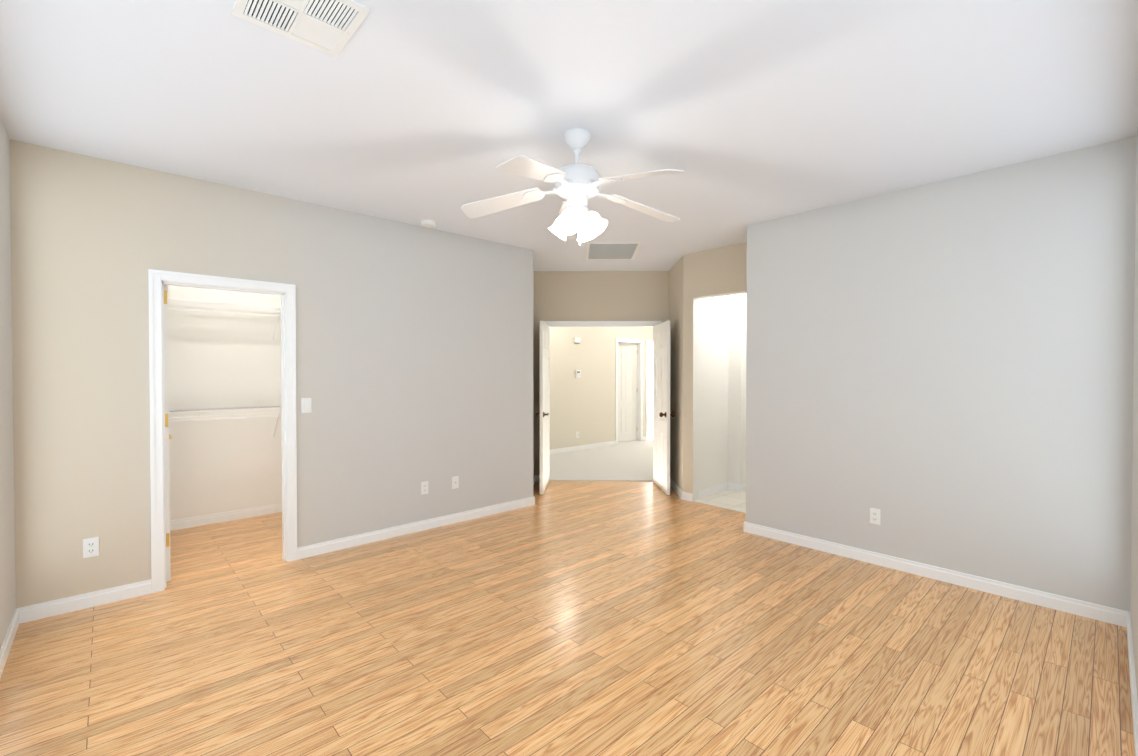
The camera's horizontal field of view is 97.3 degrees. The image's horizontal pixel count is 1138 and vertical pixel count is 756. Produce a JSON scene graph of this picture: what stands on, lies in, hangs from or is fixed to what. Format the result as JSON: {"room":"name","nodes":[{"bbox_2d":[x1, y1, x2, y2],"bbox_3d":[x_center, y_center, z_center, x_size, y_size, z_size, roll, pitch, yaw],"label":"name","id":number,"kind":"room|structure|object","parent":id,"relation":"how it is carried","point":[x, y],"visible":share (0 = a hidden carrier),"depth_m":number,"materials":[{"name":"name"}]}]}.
{"room":"empty bedroom","nodes":[
{"label":"empty bedroom","id":0,"kind":"room"},
{"bbox_2d":[0,117,15,648],"bbox_3d":[-2.243,0.041,1.769,0.120,2.730,6.060,-1,1,-43],"label":"wall","id":1,"kind":"structure","parent":0,"point":[7,565],"depth_m":2.63,"materials":[{"name":"grey paint"}]},
{"bbox_2d":[0,607,23,677],"bbox_3d":[-1.682,1.367,1.278,0.013,0.088,4.255,-1,1,-43],"label":"baseboard","id":2,"kind":"structure","parent":1,"relation":"attached to","point":[18,617],"depth_m":2.60,"materials":[{"name":"white"}]},
{"bbox_2d":[168,285,281,520],"bbox_3d":[-3.144,0.002,4.981,3.160,2.730,0.120,-1,1,-43],"label":"wall","id":3,"kind":"structure","parent":0,"point":[222,360],"depth_m":4.76,"materials":[{"name":"white paint"}]},
{"bbox_2d":[168,298,280,339],"bbox_3d":[-3.000,-0.531,4.814,2.900,0.316,0.312,-1,1,-43],"label":"closet shelf","id":4,"kind":"object","parent":3,"relation":"attached to","point":[278,309],"visible":0.42,"depth_m":4.57,"materials":[{"name":"white metal"}]},
{"bbox_2d":[169,406,280,436],"bbox_3d":[-3.000,0.439,4.826,2.900,0.316,0.312,-1,1,-43],"label":"closet shelf","id":5,"kind":"object","parent":3,"relation":"attached to","point":[180,411],"visible":0.19,"depth_m":4.57,"materials":[{"name":"white metal"}]},
{"bbox_2d":[170,503,281,530],"bbox_3d":[-3.099,1.323,4.948,2.920,0.088,0.012,-1,1,-43],"label":"baseboard","id":6,"kind":"structure","parent":3,"relation":"attached to","point":[219,517],"depth_m":4.76,"materials":[{"name":"white wood"}]},
{"bbox_2d":[10,139,532,607],"bbox_3d":[-1.843,0.013,4.094,3.866,2.730,0.120,-1,1,-43],"label":"wall","id":7,"kind":"structure","parent":0,"point":[414,356],"depth_m":3.70,"materials":[{"name":"grey paint"}]},
{"bbox_2d":[24,579,151,622],"bbox_3d":[-2.901,1.346,3.041,0.560,0.088,0.012,-1,1,-43],"label":"baseboard","id":8,"kind":"structure","parent":7,"relation":"attached to","point":[96,598],"depth_m":3.02,"materials":[{"name":"white wood"}]},
{"bbox_2d":[83,537,98,557],"bbox_3d":[-2.902,1.030,3.038,0.070,0.114,0.008,-1,1,-43],"label":"electrical outlet plate","id":9,"kind":"object","parent":7,"relation":"attached to","point":[90,547],"depth_m":3.04,"materials":[{"name":"white plastic"}]},
{"bbox_2d":[164,285,171,581],"bbox_3d":[-2.954,0.370,3.628,0.139,2.010,0.721,-1,1,-43],"label":"closet door","id":10,"kind":"structure","parent":7,"relation":"in","point":[168,436],"depth_m":3.38,"materials":[{"name":"white wood"}]},
{"bbox_2d":[148,269,296,592],"bbox_3d":[-2.429,0.342,3.556,0.850,2.085,0.158,-1,1,-43],"label":"door frame","id":11,"kind":"structure","parent":7,"relation":"attached to","point":[158,280],"depth_m":3.37,"materials":[{"name":"white wood"}]},
{"bbox_2d":[301,398,310,412],"bbox_3d":[-2.017,0.210,3.845,0.070,0.114,0.013,-1,1,-43],"label":"light switch","id":12,"kind":"object","parent":7,"relation":"attached to","point":[305,405],"visible":1,"depth_m":3.84,"materials":[{"name":"white plastic"}]},
{"bbox_2d":[297,496,534,559],"bbox_3d":[-1.220,1.327,4.595,2.319,0.088,0.013,-1,1,-43],"label":"baseboard","id":13,"kind":"structure","parent":7,"relation":"attached to","point":[360,539],"depth_m":4.39,"materials":[{"name":"white"}]},
{"bbox_2d":[421,481,427,494],"bbox_3d":[-1.302,0.992,4.518,0.070,0.114,0.008,-1,1,-43],"label":"electrical outlet plate","id":14,"kind":"object","parent":7,"relation":"attached to","point":[424,485],"depth_m":4.52,"materials":[{"name":"white plastic"}]},
{"bbox_2d":[452,476,458,488],"bbox_3d":[-1.071,0.988,4.727,0.070,0.114,0.016,-1,1,-43],"label":"outlet plate","id":15,"kind":"object","parent":7,"relation":"attached to","point":[455,481],"visible":1,"depth_m":4.73,"materials":[{"name":"white plastic"}]},
{"bbox_2d":[533,271,533,475],"bbox_3d":[-0.525,-0.010,5.978,0.120,2.730,1.034,0,1,1],"label":"wall","id":16,"kind":"structure","parent":0,"point":[533,373],"depth_m":6.45,"materials":[{"name":"beige paint"}]},
{"bbox_2d":[533,475,539,484],"bbox_3d":[-0.418,1.311,5.949,0.724,0.088,0.874,-1,1,-43],"label":"baseboard","id":17,"kind":"structure","parent":16,"relation":"attached to","point":[536,478],"depth_m":6.50,"materials":[{"name":"white wood"}]},
{"bbox_2d":[0,481,1134,755],"bbox_3d":[-0.089,1.442,3.772,6.300,0.120,6.350,-1,1,-43],"label":"floor","id":18,"kind":"structure","parent":0,"point":[604,619],"depth_m":2.54,"materials":[{"name":"brown wood"}]},
{"bbox_2d":[0,0,1137,270],"bbox_3d":[0.581,-1.435,5.959,10.300,0.120,8.700,-1,1,-43],"label":"ceiling","id":19,"kind":"structure","parent":0,"point":[742,114],"depth_m":2.39,"materials":[{"name":"white paint"}]},
{"bbox_2d":[232,0,369,56],"bbox_3d":[-0.967,-1.320,1.804,0.362,0.010,0.358,-1,1,-43],"label":"ceiling vent","id":20,"kind":"object","parent":19,"relation":"in","point":[330,27],"visible":1,"depth_m":1.83,"materials":[{"name":"white plastic"}]},
{"bbox_2d":[421,220,435,227],"bbox_3d":[-1.220,-1.335,4.348,0.132,0.042,0.132,-1,1,-43],"label":"smoke detector","id":21,"kind":"object","parent":19,"relation":"attached to","point":[428,223],"visible":1,"depth_m":4.30,"materials":[{"name":"white plastic"}]},
{"bbox_2d":[461,128,683,244],"bbox_3d":[0.079,-1.038,2.719,1.279,0.595,1.224,-1,1,-43],"label":"fan","id":22,"kind":"object","parent":19,"relation":"hanging from","point":[577,185],"visible":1,"depth_m":2.70,"materials":[{"name":"white painted metal"},{"name":"white painted wood"},{"name":"frosted glass"}]},
{"bbox_2d":[586,243,640,259],"bbox_3d":[0.462,-1.365,5.412,0.540,0.010,0.720,0,1,1],"label":"ceiling vent","id":23,"kind":"object","parent":19,"relation":"in","point":[602,251],"visible":1,"depth_m":5.34,"materials":[{"name":"white plastic"}]},
{"bbox_2d":[550,439,652,480],"bbox_3d":[0.297,1.345,8.452,7.175,0.061,4.504,-1,1,-43],"label":"floor","id":24,"kind":"structure","parent":0,"point":[627,461],"depth_m":7.74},
{"bbox_2d":[534,271,668,474],"bbox_3d":[-0.631,-0.017,6.556,4.180,2.730,0.120,0,1,1],"label":"wall","id":25,"kind":"structure","parent":0,"point":[601,295],"depth_m":6.47,"materials":[{"name":"beige paint"}]},
{"bbox_2d":[536,321,549,494],"bbox_3d":[-0.296,0.340,6.132,0.540,2.010,0.511,-1,1,-43],"label":"door","id":26,"kind":"structure","parent":25,"relation":"in","point":[544,414],"depth_m":5.96,"materials":[{"name":"white wood"}]},
{"bbox_2d":[544,321,661,326],"bbox_3d":[0.419,0.305,6.543,1.550,2.085,0.158,0,1,1],"label":"door frame","id":27,"kind":"structure","parent":25,"relation":"attached to","point":[601,323],"depth_m":6.46,"materials":[{"name":"white wood"}]},
{"bbox_2d":[653,320,674,494],"bbox_3d":[1.122,0.340,6.098,0.503,2.010,0.578,-1,1,-43],"label":"door","id":28,"kind":"structure","parent":25,"relation":"in","point":[661,406],"depth_m":6.02,"materials":[{"name":"white wood"}]},
{"bbox_2d":[550,327,652,449],"bbox_3d":[-0.157,-0.045,8.849,7.120,2.730,0.120,-1,1,-43],"label":"wall","id":29,"kind":"structure","parent":0,"point":[584,405],"depth_m":9.19,"materials":[{"name":"beige paint"}]},
{"bbox_2d":[574,337,580,343],"bbox_3d":[0.139,-0.672,9.007,0.149,0.106,0.040,-1,1,-43],"label":"thermostat","id":30,"kind":"object","parent":29,"relation":"attached to","point":[576,340],"depth_m":8.99,"materials":[{"name":"white plastic"}]},
{"bbox_2d":[575,370,580,377],"bbox_3d":[0.149,-0.072,9.023,0.125,0.127,0.040,-1,1,-43],"label":"thermostat","id":31,"kind":"object","parent":29,"relation":"attached to","point":[577,372],"depth_m":9.03,"materials":[{"name":"white plastic"}]},
{"bbox_2d":[550,441,615,453],"bbox_3d":[-0.864,1.285,8.120,4.830,0.088,0.013,-1,1,-43],"label":"baseboard","id":32,"kind":"structure","parent":29,"relation":"attached to","point":[575,448],"depth_m":9.13,"materials":[{"name":"white wood"}]},
{"bbox_2d":[618,343,636,441],"bbox_3d":[1.084,0.291,10.190,0.676,2.010,0.248,-1,1,-43],"label":"hall door","id":33,"kind":"structure","parent":29,"relation":"in","point":[627,391],"depth_m":10.22,"materials":[{"name":"white wood"}]},
{"bbox_2d":[615,338,642,444],"bbox_3d":[1.168,0.263,10.079,0.830,2.085,0.158,-1,1,-43],"label":"door frame","id":34,"kind":"structure","parent":29,"relation":"attached to","point":[639,389],"depth_m":10.27,"materials":[{"name":"white wood"}]},
{"bbox_2d":[645,340,652,439],"bbox_3d":[1.893,0.253,10.657,0.820,2.090,0.016,-1,1,-43],"label":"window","id":35,"kind":"structure","parent":29,"relation":"in","point":[649,393],"depth_m":10.46,"materials":[{"name":"white"}]},
{"bbox_2d":[669,256,682,490],"bbox_3d":[1.342,-0.011,6.084,0.120,2.730,0.995,0,1,1],"label":"wall","id":36,"kind":"structure","parent":0,"point":[676,355],"depth_m":5.96,"materials":[{"name":"beige paint"}]},
{"bbox_2d":[679,489,745,512],"bbox_3d":[2.705,1.384,5.404,1.821,0.055,2.350,-1,1,-43],"label":"floor","id":37,"kind":"structure","parent":0,"point":[731,500],"depth_m":5.54,"materials":[{"name":"beige tile"}]},
{"bbox_2d":[683,242,746,500],"bbox_3d":[1.670,-0.001,5.248,0.120,2.730,1.037,-1,1,-43],"label":"wall","id":38,"kind":"structure","parent":0,"point":[720,271],"depth_m":5.50,"materials":[{"name":"beige paint"}]},
{"bbox_2d":[670,478,692,501],"bbox_3d":[1.298,1.310,6.014,0.620,0.088,0.830,-1,1,-43],"label":"baseboard","id":39,"kind":"structure","parent":38,"relation":"attached to","point":[686,496],"depth_m":5.63,"materials":[{"name":"white"}]},
{"bbox_2d":[699,295,746,489],"bbox_3d":[2.011,-0.013,6.223,1.705,2.730,0.120,-1,1,-43],"label":"wall","id":40,"kind":"structure","parent":0,"point":[713,391],"depth_m":5.84,"materials":[{"name":"white paint"}]},
{"bbox_2d":[699,482,745,497],"bbox_3d":[2.070,1.309,6.087,1.585,0.088,0.184,-1,1,-43],"label":"baseboard","id":41,"kind":"structure","parent":40,"relation":"attached to","point":[720,488],"depth_m":5.95,"materials":[{"name":"white wood"}]},
{"bbox_2d":[728,293,746,483],"bbox_3d":[2.030,-0.011,6.044,0.120,2.730,0.170,-1,1,-43],"label":"wall","id":42,"kind":"structure","parent":0,"point":[737,303],"depth_m":6.00,"materials":[{"name":"white paint"}]},
{"bbox_2d":[746,136,1136,611],"bbox_3d":[2.399,0.018,3.658,0.120,2.730,2.287,-1,1,-43],"label":"wall","id":43,"kind":"structure","parent":0,"point":[939,373],"depth_m":3.33,"materials":[{"name":"grey paint"}]},
{"bbox_2d":[869,508,879,524],"bbox_3d":[2.271,1.027,3.715,0.008,0.114,0.070,-1,1,-43],"label":"electrical outlet plate","id":44,"kind":"object","parent":43,"relation":"attached to","point":[874,513],"depth_m":3.71,"materials":[{"name":"white plastic"}]},
{"bbox_2d":[743,521,1119,625],"bbox_3d":[2.336,1.339,3.645,0.013,0.088,2.270,-1,1,-43],"label":"baseboard","id":45,"kind":"structure","parent":43,"relation":"attached to","point":[880,559],"depth_m":3.37,"materials":[{"name":"white wood"}]},
{"bbox_2d":[1130,127,1137,699],"bbox_3d":[1.496,0.048,1.182,4.810,2.730,0.120,-1,1,-43],"label":"wall","id":46,"kind":"structure","parent":0,"point":[1134,574],"depth_m":2.49,"materials":[{"name":"grey paint"}]},
{"bbox_2d":[1120,610,1137,755],"bbox_3d":[1.451,1.368,1.246,4.570,0.088,0.013,-1,1,-43],"label":"baseboard","id":47,"kind":"structure","parent":46,"relation":"attached to","point":[1125,619],"depth_m":2.24,"materials":[{"name":"white"}]}
]}

